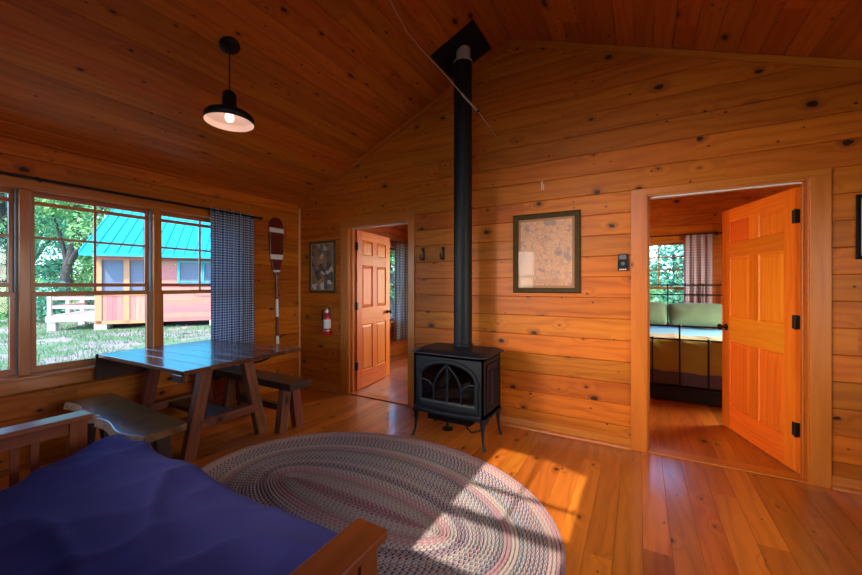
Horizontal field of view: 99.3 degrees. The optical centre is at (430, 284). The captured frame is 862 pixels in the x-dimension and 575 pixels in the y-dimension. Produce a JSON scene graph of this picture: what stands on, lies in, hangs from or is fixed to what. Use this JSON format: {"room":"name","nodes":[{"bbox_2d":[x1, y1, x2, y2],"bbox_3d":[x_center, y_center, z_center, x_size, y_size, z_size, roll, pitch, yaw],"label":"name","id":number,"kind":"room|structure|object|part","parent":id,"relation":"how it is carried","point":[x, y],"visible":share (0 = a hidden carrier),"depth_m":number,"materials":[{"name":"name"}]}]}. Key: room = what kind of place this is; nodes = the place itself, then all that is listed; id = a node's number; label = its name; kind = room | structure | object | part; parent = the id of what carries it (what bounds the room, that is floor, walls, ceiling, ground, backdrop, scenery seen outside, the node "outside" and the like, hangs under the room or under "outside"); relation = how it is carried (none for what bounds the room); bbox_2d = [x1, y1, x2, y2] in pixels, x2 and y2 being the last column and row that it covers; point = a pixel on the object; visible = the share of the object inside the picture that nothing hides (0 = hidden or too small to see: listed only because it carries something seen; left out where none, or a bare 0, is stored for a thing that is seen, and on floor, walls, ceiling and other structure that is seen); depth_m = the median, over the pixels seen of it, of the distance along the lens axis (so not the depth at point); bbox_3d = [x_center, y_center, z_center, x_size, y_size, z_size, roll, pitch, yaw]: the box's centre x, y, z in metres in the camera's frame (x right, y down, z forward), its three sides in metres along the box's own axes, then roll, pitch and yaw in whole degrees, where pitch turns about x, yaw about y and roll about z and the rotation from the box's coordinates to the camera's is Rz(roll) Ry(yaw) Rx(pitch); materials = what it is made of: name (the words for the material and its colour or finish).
{"room":"cabin living room","nodes":[
{"label":"cabin living room","id":0,"kind":"room"},
{"bbox_2d":[0,137,407,470],"bbox_3d":[-1.885,0.135,4.877,0.150,2.400,7.500,0,0,30],"label":"wall","id":1,"kind":"structure","parent":0,"point":[17,157],"depth_m":3.56,"materials":[{"name":"brown wood"}]},
{"bbox_2d":[0,174,210,395],"bbox_3d":[-2.840,-0.009,3.110,0.190,1.597,2.786,0,0,30],"label":"window","id":2,"kind":"structure","parent":1,"relation":"in","point":[23,373],"depth_m":2.88,"materials":[{"name":"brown wood"}]},
{"bbox_3d":[-3.304,-0.311,2.387,0.030,0.804,0.777,0,0,30],"label":"sash","id":3,"kind":"part","parent":2,"relation":"part of","materials":[{"name":"brown wood"}]},
{"bbox_3d":[-3.268,0.359,2.367,0.042,0.622,0.777,0,0,30],"label":"sash","id":4,"kind":"part","parent":2,"relation":"part of","materials":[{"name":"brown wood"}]},
{"bbox_3d":[-2.879,-0.311,3.132,0.030,0.804,0.775,0,0,30],"label":"sash","id":5,"kind":"part","parent":2,"relation":"part of","materials":[{"name":"brown wood"}]},
{"bbox_3d":[-2.843,0.359,3.112,0.042,0.622,0.775,0,0,30],"label":"sash","id":6,"kind":"part","parent":2,"relation":"part of","materials":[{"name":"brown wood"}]},
{"bbox_3d":[-2.795,-0.070,3.084,0.024,1.475,2.766,0,0,30],"label":"casing","id":7,"kind":"part","parent":2,"relation":"part of","materials":[{"name":"brown wood"}]},
{"bbox_3d":[-2.453,-0.311,3.878,0.030,0.804,0.774,0,0,30],"label":"sash","id":8,"kind":"part","parent":2,"relation":"part of","materials":[{"name":"brown wood"}]},
{"bbox_3d":[-2.417,0.359,3.857,0.042,0.622,0.774,0,0,30],"label":"sash","id":9,"kind":"part","parent":2,"relation":"part of","materials":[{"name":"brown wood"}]},
{"bbox_2d":[0,171,262,219],"bbox_3d":[-2.738,-0.791,3.135,0.095,0.060,2.850,0,0,30],"label":"curtain rod","id":10,"kind":"object","parent":1,"relation":"attached to","point":[40,180],"visible":0.98,"depth_m":3.11,"materials":[{"name":"black metal"}]},
{"bbox_2d":[210,207,254,379],"bbox_3d":[-2.195,0.096,4.049,0.056,1.818,0.506,0,0,30],"label":"curtain","id":11,"kind":"object","parent":10,"relation":"hanging from","point":[231,235],"visible":0.76,"depth_m":4.04,"materials":[{"name":"fabric"}]},
{"bbox_2d":[269,218,283,343],"bbox_3d":[-1.934,-0.050,4.582,0.038,1.581,0.201,0,0,30],"label":"paddle","id":12,"kind":"object","parent":1,"relation":"attached to","point":[276,231],"visible":1,"depth_m":4.57,"materials":[{"name":"white paint"}]},
{"bbox_3d":[-1.934,-0.472,4.582,0.016,0.735,0.200,0,0,30],"label":"blade","id":13,"kind":"part","parent":12,"relation":"part of","materials":[{"name":"red wood"}]},
{"bbox_2d":[390,242,403,327],"bbox_3d":[-0.813,0.003,6.683,0.190,1.572,1.090,0,0,30],"label":"window","id":14,"kind":"structure","parent":1,"relation":"in","point":[392,245],"depth_m":6.78,"materials":[{"name":"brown wood"}]},
{"bbox_3d":[-0.710,-0.795,6.687,0.095,0.060,1.290,0,0,30],"label":"curtain rod","id":15,"kind":"object","parent":1,"relation":"attached to","visible":0},
{"bbox_2d":[394,241,407,340],"bbox_3d":[-0.532,0.115,6.937,0.074,1.840,0.521,0,0,30],"label":"curtain","id":16,"kind":"object","parent":15,"relation":"hanging from","point":[401,250],"visible":0.81,"depth_m":6.87,"materials":[{"name":"grey fabric"}]},
{"bbox_2d":[0,0,861,230],"bbox_3d":[0.845,-1.677,3.317,6.338,1.308,7.500,0,0,30],"label":"ceiling","id":17,"kind":"structure","parent":0,"point":[130,83],"depth_m":2.76,"materials":[{"name":"brown wood"}]},
{"bbox_2d":[203,36,254,131],"bbox_3d":[-1.423,-1.434,2.585,0.323,0.577,0.323,0,0,30],"label":"pendant lamp","id":18,"kind":"object","parent":17,"relation":"hanging from","point":[226,115],"visible":1,"depth_m":2.57,"materials":[{"name":"black metal"}]},
{"bbox_3d":[-1.423,-1.256,2.585,0.323,0.219,0.323,0,0,30],"label":"lamp shade","id":19,"kind":"part","parent":18,"relation":"part of","materials":[{"name":"black metal"}]},
{"bbox_3d":[-1.423,-1.511,2.585,0.008,0.330,0.008,0,0,7],"label":"cord","id":20,"kind":"part","parent":18,"relation":"part of","materials":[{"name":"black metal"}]},
{"bbox_3d":[-1.423,-1.204,2.585,0.060,0.106,0.060,0,0,30],"label":"bulb","id":21,"kind":"part","parent":18,"relation":"part of","materials":[{"name":"white glass"}]},
{"bbox_2d":[390,0,496,137],"bbox_3d":[0.143,-1.768,2.978,0.065,0.690,1.515,0,0,43],"label":"wire","id":22,"kind":"object","parent":17,"relation":"hanging from","point":[462,94],"visible":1,"depth_m":3.00,"materials":[{"name":"beige metal"}]},
{"bbox_2d":[431,20,490,79],"bbox_3d":[0.284,-2.157,3.390,0.422,0.191,0.430,0,0,30],"label":"ceiling plate","id":23,"kind":"object","parent":17,"relation":"attached to","point":[470,35],"visible":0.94,"depth_m":3.33,"materials":[{"name":"black metal"}]},
{"bbox_2d":[0,353,861,574],"bbox_3d":[0.846,1.410,3.317,6.420,0.150,7.780,0,0,30],"label":"floor","id":24,"kind":"structure","parent":0,"point":[614,511],"depth_m":2.39,"materials":[{"name":"brown wood"}]},
{"bbox_2d":[63,393,185,458],"bbox_3d":[-2.160,1.109,2.541,1.281,0.452,0.317,0,0,32],"label":"bench","id":25,"kind":"object","parent":24,"relation":"on","point":[113,414],"visible":0.57,"depth_m":2.42,"materials":[{"name":"brown wood"}]},
{"bbox_3d":[-2.545,1.133,2.703,0.070,0.404,0.123,0,0,30],"label":"leg","id":26,"kind":"part","parent":25,"relation":"part of","materials":[{"name":"brown wood"}]},
{"bbox_3d":[-2.480,1.133,2.816,0.070,0.404,0.123,0,0,30],"label":"leg","id":27,"kind":"part","parent":25,"relation":"part of","materials":[{"name":"brown wood"}]},
{"bbox_3d":[-1.760,1.133,2.404,0.070,0.404,0.123,0,0,30],"label":"leg","id":28,"kind":"part","parent":25,"relation":"part of","materials":[{"name":"brown wood"}]},
{"bbox_2d":[0,410,387,574],"bbox_3d":[-1.334,0.845,1.108,2.135,0.980,1.321,0,0,30],"label":"futon","id":29,"kind":"object","parent":24,"relation":"on","point":[115,505],"visible":1,"depth_m":1.35,"materials":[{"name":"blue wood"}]},
{"bbox_3d":[-2.217,0.970,1.582,0.036,0.450,0.988,0,0,30],"label":"arm rail","id":30,"kind":"part","parent":29,"relation":"part of","materials":[{"name":"brown wood"}]},
{"bbox_3d":[-2.220,0.730,1.577,0.130,0.030,1.138,0,0,30],"label":"armrest","id":31,"kind":"part","parent":29,"relation":"part of","materials":[{"name":"brown wood"}]},
{"bbox_3d":[-1.963,1.040,2.028,0.056,0.590,0.075,0,0,30],"label":"post","id":32,"kind":"part","parent":29,"relation":"part of","materials":[{"name":"brown wood"}]},
{"bbox_3d":[-0.465,0.730,0.595,0.117,0.030,1.172,0,0,30],"label":"armrest","id":33,"kind":"part","parent":29,"relation":"part of","materials":[{"name":"brown wood"}]},
{"bbox_3d":[-0.199,1.040,1.060,0.056,0.590,0.075,0,0,30],"label":"post","id":34,"kind":"part","parent":29,"relation":"part of","materials":[{"name":"brown wood"}]},
{"bbox_2d":[95,340,300,461],"bbox_3d":[-1.944,0.950,3.145,1.315,0.770,1.045,0,0,30],"label":"picnic table","id":35,"kind":"object","parent":24,"relation":"on","point":[199,358],"visible":0.92,"depth_m":3.06,"materials":[{"name":"brown wood"}]},
{"bbox_3d":[-2.503,0.966,3.240,0.068,0.738,0.234,0,0,30],"label":"leg","id":36,"kind":"part","parent":35,"relation":"part of","materials":[{"name":"brown wood"}]},
{"bbox_3d":[-2.385,1.085,3.446,0.080,0.070,0.470,0,0,30],"label":"cross rail","id":37,"kind":"part","parent":35,"relation":"part of","materials":[{"name":"brown wood"}]},
{"bbox_3d":[-1.817,0.966,2.848,0.068,0.738,0.234,0,0,30],"label":"leg","id":38,"kind":"part","parent":35,"relation":"part of","materials":[{"name":"brown wood"}]},
{"bbox_3d":[-2.268,0.966,3.650,0.068,0.738,0.248,0,0,30],"label":"leg","id":39,"kind":"part","parent":35,"relation":"part of","materials":[{"name":"brown wood"}]},
{"bbox_3d":[-1.699,1.085,3.054,0.080,0.070,0.470,0,0,30],"label":"cross rail","id":40,"kind":"part","parent":35,"relation":"part of","materials":[{"name":"brown wood"}]},
{"bbox_3d":[-1.582,0.966,3.259,0.068,0.738,0.248,0,0,30],"label":"leg","id":41,"kind":"part","parent":35,"relation":"part of","materials":[{"name":"brown wood"}]},
{"bbox_2d":[215,365,309,433],"bbox_3d":[-1.704,1.109,3.622,1.168,0.452,0.273,0,0,30],"label":"bench","id":42,"kind":"object","parent":24,"relation":"on","point":[289,399],"visible":0.84,"depth_m":3.46,"materials":[{"name":"brown wood"}]},
{"bbox_3d":[-2.072,1.143,3.751,0.070,0.384,0.133,0,0,30],"label":"leg","id":43,"kind":"part","parent":42,"relation":"part of","materials":[{"name":"brown wood"}]},
{"bbox_3d":[-2.003,1.143,3.873,0.070,0.384,0.133,0,0,30],"label":"leg","id":44,"kind":"part","parent":42,"relation":"part of","materials":[{"name":"brown wood"}]},
{"bbox_3d":[-1.697,0.916,3.635,1.168,0.067,0.230,0,0,30],"label":"seat","id":45,"kind":"part","parent":42,"relation":"part of","materials":[{"name":"brown wood"}]},
{"bbox_3d":[-1.352,1.143,3.340,0.070,0.384,0.133,0,0,30],"label":"leg","id":46,"kind":"part","parent":42,"relation":"part of","materials":[{"name":"brown wood"}]},
{"bbox_3d":[-1.282,1.143,3.461,0.070,0.384,0.133,0,0,30],"label":"leg","id":47,"kind":"part","parent":42,"relation":"part of","materials":[{"name":"brown wood"}]},
{"bbox_2d":[201,432,565,574],"bbox_3d":[-0.493,1.327,2.256,2.500,0.009,1.930,0,0,30],"label":"rug","id":48,"kind":"object","parent":24,"relation":"on","point":[444,510],"visible":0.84,"depth_m":2.27,"materials":[{"name":"fabric"}]},
{"bbox_2d":[411,342,503,451],"bbox_3d":[0.217,0.950,3.239,0.725,0.780,0.511,0,0,30],"label":"stove","id":49,"kind":"object","parent":24,"relation":"on","point":[456,385],"visible":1,"depth_m":3.09,"materials":[{"name":"black metal"}]},
{"bbox_3d":[-0.131,1.214,3.266,0.075,0.253,0.075,0,0,30],"label":"leg","id":50,"kind":"part","parent":49,"relation":"part of","materials":[{"name":"black metal"}]},
{"bbox_3d":[0.137,0.842,3.098,0.566,0.413,0.034,0,0,30],"label":"door","id":51,"kind":"part","parent":49,"relation":"part of","materials":[{"name":"black metal"}]},
{"bbox_3d":[0.141,0.835,3.106,0.502,0.331,0.001,0,0,30],"label":"glass","id":52,"kind":"part","parent":49,"relation":"part of","materials":[{"name":"black glass"}]},
{"bbox_3d":[0.235,1.099,3.270,0.685,0.026,0.418,0,0,30],"label":"frame","id":53,"kind":"part","parent":49,"relation":"part of","materials":[{"name":"black metal"}]},
{"bbox_3d":[0.228,0.580,3.258,0.725,0.040,0.465,0,0,30],"label":"lid","id":54,"kind":"part","parent":49,"relation":"part of","materials":[{"name":"black metal"}]},
{"bbox_2d":[453,45,472,346],"bbox_3d":[0.293,-0.803,3.373,0.180,2.732,0.180,0,0,30],"label":"pipe","id":55,"kind":"object","parent":49,"relation":"on","point":[462,64],"visible":1,"depth_m":3.30,"materials":[{"name":"black metal"}]},
{"bbox_3d":[0.415,1.214,2.951,0.066,0.253,0.079,0,0,15],"label":"leg","id":56,"kind":"part","parent":49,"relation":"part of","materials":[{"name":"black metal"}]},
{"bbox_3d":[0.525,0.848,3.103,0.008,0.391,0.306,0,0,30],"label":"panel","id":57,"kind":"part","parent":49,"relation":"part of","materials":[{"name":"black metal"}]},
{"bbox_3d":[0.600,1.214,3.275,0.066,0.253,0.079,0,0,45],"label":"leg","id":58,"kind":"part","parent":49,"relation":"part of","materials":[{"name":"black metal"}]},
{"bbox_2d":[650,284,721,405],"bbox_3d":[3.280,0.623,4.967,1.579,1.425,2.057,0,0,30],"label":"bed","id":59,"kind":"object","parent":24,"relation":"on","point":[678,386],"visible":0.3,"depth_m":4.17,"materials":[{"name":"black metal"}]},
{"bbox_2d":[650,302,666,324],"bbox_3d":[3.326,0.449,5.805,0.702,0.358,0.375,0,0,33],"label":"pillow","id":60,"kind":"object","parent":59,"relation":"on","point":[658,311],"visible":0.34,"depth_m":5.59,"materials":[{"name":"green fabric"}]},
{"bbox_3d":[2.779,0.460,4.090,1.540,0.020,0.019,0,0,30],"label":"rail","id":61,"kind":"part","parent":59,"relation":"part of","materials":[{"name":"black metal"}]},
{"bbox_2d":[650,333,721,375],"bbox_3d":[2.943,0.809,4.382,1.623,0.415,0.635,0,0,30],"label":"blanket","id":62,"kind":"object","parent":59,"relation":"on","point":[694,355],"visible":0.3,"depth_m":4.11,"materials":[{"name":"fabric"}]},
{"bbox_3d":[3.781,0.153,5.844,1.540,0.020,0.019,0,0,30],"label":"rail","id":63,"kind":"part","parent":59,"relation":"part of","materials":[{"name":"black metal"}]},
{"bbox_3d":[3.781,0.000,5.844,1.540,0.020,0.019,0,0,30],"label":"rail","id":64,"kind":"part","parent":59,"relation":"part of","materials":[{"name":"black metal"}]},
{"bbox_3d":[2.779,1.150,4.090,1.540,0.020,0.019,0,0,30],"label":"rail","id":65,"kind":"part","parent":59,"relation":"part of","materials":[{"name":"black metal"}]},
{"bbox_3d":[2.779,0.610,4.090,1.540,0.020,0.019,0,0,30],"label":"rail","id":66,"kind":"part","parent":59,"relation":"part of","materials":[{"name":"black metal"}]},
{"bbox_3d":[3.290,0.800,4.985,1.460,0.300,1.900,0,0,30],"label":"mattress","id":67,"kind":"part","parent":59,"relation":"part of","materials":[{"name":"blue"}]},
{"bbox_2d":[668,303,721,326],"bbox_3d":[3.951,0.449,5.447,0.703,0.358,0.376,0,0,27],"label":"pillow","id":68,"kind":"object","parent":59,"relation":"on","point":[687,314],"visible":0.73,"depth_m":5.37,"materials":[{"name":"green fabric"}]},
{"bbox_2d":[301,46,861,479],"bbox_3d":[0.925,-0.496,3.456,6.140,3.662,0.120,0,0,30],"label":"wall","id":69,"kind":"structure","parent":0,"point":[596,128],"depth_m":3.16,"materials":[{"name":"brown wood"}]},
{"bbox_2d":[298,209,300,376],"bbox_3d":[-1.766,0.135,4.911,0.022,2.400,0.022,0,0,30],"label":"trim","id":70,"kind":"structure","parent":69,"relation":"attached to","point":[299,210],"depth_m":4.90,"materials":[{"name":"brown wood"}]},
{"bbox_2d":[309,240,335,292],"bbox_3d":[-1.399,-0.234,4.701,0.467,0.667,0.021,0,0,30],"label":"framed picture","id":71,"kind":"object","parent":69,"relation":"attached to","point":[322,254],"visible":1,"depth_m":4.71,"materials":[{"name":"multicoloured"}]},
{"bbox_2d":[312,243,332,289],"bbox_3d":[-1.395,-0.234,4.706,0.399,0.599,0.001,0,0,30],"label":"print","id":72,"kind":"object","parent":71,"relation":"attached to","point":[322,254],"depth_m":4.71},
{"bbox_2d":[308,380,339,392],"bbox_3d":[-1.444,1.292,4.720,0.732,0.085,0.035,0,0,30],"label":"baseboard","id":73,"kind":"structure","parent":69,"relation":"attached to","point":[313,384],"depth_m":4.67,"materials":[{"name":"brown wood"}]},
{"bbox_2d":[321,305,331,335],"bbox_3d":[-1.303,0.439,4.572,0.125,0.382,0.140,0,0,-17],"label":"fire extinguisher","id":74,"kind":"object","parent":69,"relation":"attached to","point":[327,319],"visible":1,"depth_m":4.56,"materials":[{"name":"red metal"}]},
{"bbox_2d":[340,210,414,406],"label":"door","id":75,"kind":"structure","parent":69,"relation":"in","point":[365,310],"depth_m":4.57,"materials":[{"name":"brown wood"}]},
{"bbox_3d":[-0.784,0.268,5.004,0.031,1.690,0.632,0,0,22],"label":"panel","id":76,"kind":"part","parent":75,"relation":"part of","materials":[{"name":"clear wood"}]},
{"bbox_2d":[419,248,424,260],"bbox_3d":[-0.102,-0.332,3.925,0.028,0.136,0.085,0,0,30],"label":"coat hook","id":77,"kind":"object","parent":69,"relation":"attached to","point":[422,249],"visible":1,"depth_m":3.95,"materials":[{"name":"black metal"}]},
{"bbox_2d":[439,247,444,259],"bbox_3d":[0.111,-0.332,3.803,0.028,0.136,0.085,0,0,30],"label":"coat hook","id":78,"kind":"object","parent":69,"relation":"attached to","point":[442,248],"visible":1,"depth_m":3.83,"materials":[{"name":"black metal"}]},
{"bbox_2d":[513,209,580,292],"bbox_3d":[1.035,-0.290,3.311,0.594,0.726,0.021,0,0,30],"label":"framed map","id":79,"kind":"object","parent":69,"relation":"attached to","point":[546,247],"visible":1,"depth_m":3.31,"materials":[{"name":"brown paper"}]},
{"bbox_2d":[521,218,571,284],"bbox_3d":[1.038,-0.290,3.317,0.454,0.586,0.001,0,0,30],"label":"print","id":80,"kind":"object","parent":79,"relation":"attached to","point":[546,246],"depth_m":3.31},
{"bbox_2d":[489,414,630,449],"bbox_3d":[0.720,1.292,3.484,2.076,0.085,0.035,0,0,30],"label":"baseboard","id":81,"kind":"structure","parent":69,"relation":"attached to","point":[547,428],"depth_m":3.22,"materials":[{"name":"brown wood"}]},
{"bbox_2d":[298,39,861,208],"bbox_3d":[0.889,-1.668,3.393,6.157,1.304,0.022,0,0,30],"label":"trim","id":82,"kind":"structure","parent":69,"relation":"attached to","point":[730,56],"depth_m":2.97,"materials":[{"name":"brown wood"}]},
{"bbox_2d":[618,254,627,270],"bbox_3d":[1.573,-0.186,3.000,0.077,0.138,0.028,0,0,30],"label":"thermostat","id":83,"kind":"object","parent":69,"relation":"attached to","point":[622,258],"visible":1,"depth_m":2.99,"materials":[{"name":"black plastic"}]},
{"bbox_2d":[631,168,831,488],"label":"door","id":84,"kind":"structure","parent":69,"relation":"in","point":[776,327],"depth_m":2.79,"materials":[{"name":"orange wood"}]},
{"bbox_3d":[2.780,0.393,3.422,0.177,0.064,0.064,0,0,12],"label":"handle","id":85,"kind":"part","parent":84,"relation":"part of","materials":[{"name":"brown metal"}]},
{"bbox_3d":[2.697,0.268,3.038,0.031,1.690,0.688,0,0,12],"label":"panel","id":86,"kind":"part","parent":84,"relation":"part of","materials":[{"name":"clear wood"}]},
{"bbox_2d":[832,475,861,495],"bbox_3d":[3.088,1.292,2.131,1.070,0.085,0.035,0,0,30],"label":"baseboard","id":87,"kind":"structure","parent":69,"relation":"attached to","point":[842,484],"depth_m":2.36,"materials":[{"name":"brown wood"}]},
{"bbox_2d":[856,194,861,258],"bbox_3d":[2.924,-0.371,2.232,0.455,0.412,0.021,0,0,30],"label":"framed picture","id":88,"kind":"object","parent":69,"relation":"attached to","point":[858,197],"visible":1,"depth_m":2.33,"materials":[{"name":"black plastic"}]},
{"bbox_2d":[650,191,765,329],"bbox_3d":[2.740,-0.496,6.634,6.140,3.662,0.140,0,0,30],"label":"wall","id":89,"kind":"structure","parent":0,"point":[695,214],"depth_m":5.70,"materials":[{"name":"brown wood"}]},
{"bbox_2d":[650,236,683,327],"bbox_3d":[3.750,0.003,6.023,1.050,1.572,0.190,0,0,30],"label":"window","id":90,"kind":"structure","parent":89,"relation":"in","point":[671,240],"depth_m":5.96,"materials":[{"name":"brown wood"}]},
{"bbox_3d":[3.752,0.349,6.027,0.756,0.642,0.042,0,0,30],"label":"sash","id":91,"kind":"part","parent":90,"relation":"part of","materials":[{"name":"brown wood"}]},
{"bbox_3d":[3.773,-0.308,6.062,0.756,0.759,0.030,0,0,30],"label":"sash","id":92,"kind":"part","parent":90,"relation":"part of","materials":[{"name":"brown wood"}]},
{"bbox_3d":[3.724,-0.058,5.978,1.030,1.450,0.024,0,0,30],"label":"casing","id":93,"kind":"part","parent":90,"relation":"part of","materials":[{"name":"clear wood"}]},
{"bbox_2d":[650,231,721,236],"bbox_3d":[3.759,-0.790,5.917,1.540,0.060,0.095,0,0,30],"label":"curtain rod","id":94,"kind":"object","parent":89,"relation":"attached to","point":[717,232],"visible":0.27,"depth_m":5.71,"materials":[{"name":"black metal"}]},
{"bbox_2d":[684,234,711,328],"bbox_3d":[4.148,-0.040,5.686,0.366,1.510,0.049,0,0,30],"label":"curtain","id":95,"kind":"object","parent":94,"relation":"hanging from","point":[697,248],"visible":0.72,"depth_m":5.69,"materials":[{"name":"fabric"}]},
{"label":"outside","id":96,"kind":"structure","parent":0,"visible":0},
{"bbox_2d":[0,299,210,369],"bbox_3d":[-3.725,1.485,13.643,100.000,0.001,100.000,0,0,30],"label":"ground","id":97,"kind":"structure","parent":96,"point":[44,343],"depth_m":9.97,"materials":[{"name":"plant"}]},
{"bbox_2d":[0,269,48,321],"bbox_3d":[-16.422,0.377,14.415,2.064,2.489,2.037,0,0,30],"label":"bush","id":98,"kind":"object","parent":97,"relation":"on","point":[3,309],"visible":0.18,"depth_m":13.98,"materials":[{"name":"green plant"}]},
{"bbox_2d":[0,193,71,288],"bbox_3d":[-19.778,-2.608,16.921,4.924,8.392,4.958,0,0,30],"label":"leafy tree","id":99,"kind":"object","parent":97,"relation":"on","point":[3,204],"visible":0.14,"depth_m":16.99,"materials":[{"name":"green plant"}]},
{"bbox_2d":[2,277,73,323],"bbox_3d":[-15.377,0.654,14.444,1.944,1.971,1.904,0,0,30],"label":"bush","id":100,"kind":"object","parent":97,"relation":"on","point":[41,308],"visible":0.38,"depth_m":14.34,"materials":[{"name":"green plant"}]},
{"bbox_2d":[35,259,56,290],"bbox_3d":[-37.361,-5.075,33.011,3.795,13.327,6.063,0,0,30],"label":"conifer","id":101,"kind":"object","parent":97,"relation":"on","point":[39,273],"visible":0.02,"depth_m":33.78,"materials":[{"name":"green plant"}]},
{"bbox_2d":[5,194,92,262],"bbox_3d":[-21.368,-3.389,19.730,5.306,9.960,5.495,0,0,30],"label":"leafy tree","id":102,"kind":"object","parent":97,"relation":"on","point":[50,230],"visible":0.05,"depth_m":20.91,"materials":[{"name":"green plant"}]},
{"bbox_2d":[0,198,111,313],"bbox_3d":[-17.128,-3.021,17.864,5.576,9.306,4.876,0,0,30],"label":"leafy tree","id":103,"kind":"object","parent":97,"relation":"on","point":[69,256],"visible":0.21,"depth_m":17.35,"materials":[{"name":"green plant"}]},
{"bbox_2d":[35,204,91,282],"bbox_3d":[-33.992,-4.121,33.994,3.718,11.415,4.167,0,0,30],"label":"conifer","id":104,"kind":"object","parent":97,"relation":"on","point":[53,260],"visible":0.02,"depth_m":32.76,"materials":[{"name":"green plant"}]},
{"bbox_2d":[45,296,94,331],"bbox_3d":[-12.165,0.920,12.989,1.260,1.130,2.439,0,0,-24],"label":"deck","id":105,"kind":"object","parent":97,"relation":"on","point":[82,316],"visible":0.71,"depth_m":11.92,"materials":[{"name":"white wood"}]},
{"bbox_3d":[-12.193,0.665,11.706,0.100,0.620,0.100,0,0,-24],"label":"post","id":106,"kind":"part","parent":105,"relation":"part of","materials":[{"name":"white wood"}]},
{"bbox_3d":[-12.675,0.665,12.782,0.100,0.620,0.100,0,0,-24],"label":"post","id":107,"kind":"part","parent":105,"relation":"part of","materials":[{"name":"white wood"}]},
{"bbox_3d":[-12.132,0.435,12.965,1.180,0.100,2.309,0,0,-24],"label":"rail","id":108,"kind":"part","parent":105,"relation":"part of","materials":[{"name":"white wood"}]},
{"bbox_3d":[-12.132,0.715,12.965,1.180,0.100,2.309,0,0,-24],"label":"rail","id":109,"kind":"part","parent":105,"relation":"part of","materials":[{"name":"white wood"}]},
{"bbox_3d":[-13.124,0.665,13.786,0.100,0.620,0.100,0,0,-24],"label":"post","id":110,"kind":"part","parent":105,"relation":"part of","materials":[{"name":"white wood"}]},
{"bbox_2d":[46,274,94,311],"bbox_3d":[-18.365,0.430,18.997,2.791,2.836,2.461,0,0,-23],"label":"bush","id":111,"kind":"object","parent":97,"relation":"on","point":[80,279],"visible":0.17,"depth_m":19.08,"materials":[{"name":"green plant"}]},
{"bbox_2d":[42,207,109,304],"bbox_3d":[-22.334,-3.708,24.302,6.140,10.589,5.932,0,0,30],"label":"leafy tree","id":112,"kind":"object","parent":97,"relation":"on","point":[99,219],"visible":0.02,"depth_m":23.76,"materials":[{"name":"green plant"}]},
{"bbox_2d":[78,209,210,329],"bbox_3d":[-8.666,-0.783,15.890,8.028,4.537,6.020,0,0,-24],"label":"cabin","id":113,"kind":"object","parent":97,"relation":"on","point":[114,263],"visible":0.34,"depth_m":12.86,"materials":[{"name":"pink wood"}]},
{"bbox_3d":[-8.236,-0.430,13.166,1.540,0.870,0.385,0,0,-24],"label":"awning sash","id":114,"kind":"part","parent":113,"relation":"part of","materials":[{"name":"teal"}]},
{"bbox_2d":[390,250,394,317],"bbox_3d":[-1.288,-0.658,15.776,3.723,4.495,3.986,0,0,30],"label":"leafy tree","id":115,"kind":"object","parent":97,"relation":"on","point":[391,254],"visible":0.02,"depth_m":15.38,"materials":[{"name":"green plant"}]},
{"bbox_2d":[650,282,676,321],"bbox_3d":[6.481,0.597,11.058,1.280,1.667,1.592,0,0,-41],"label":"bush","id":116,"kind":"object","parent":97,"relation":"on","point":[654,291],"visible":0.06,"depth_m":10.60,"materials":[{"name":"green plant"}]},
{"bbox_2d":[650,245,683,322],"bbox_3d":[8.479,-0.121,12.230,3.343,3.710,2.909,0,0,30],"label":"leafy tree","id":117,"kind":"object","parent":97,"relation":"on","point":[677,276],"visible":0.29,"depth_m":11.91,"materials":[{"name":"green plant"}]}
]}

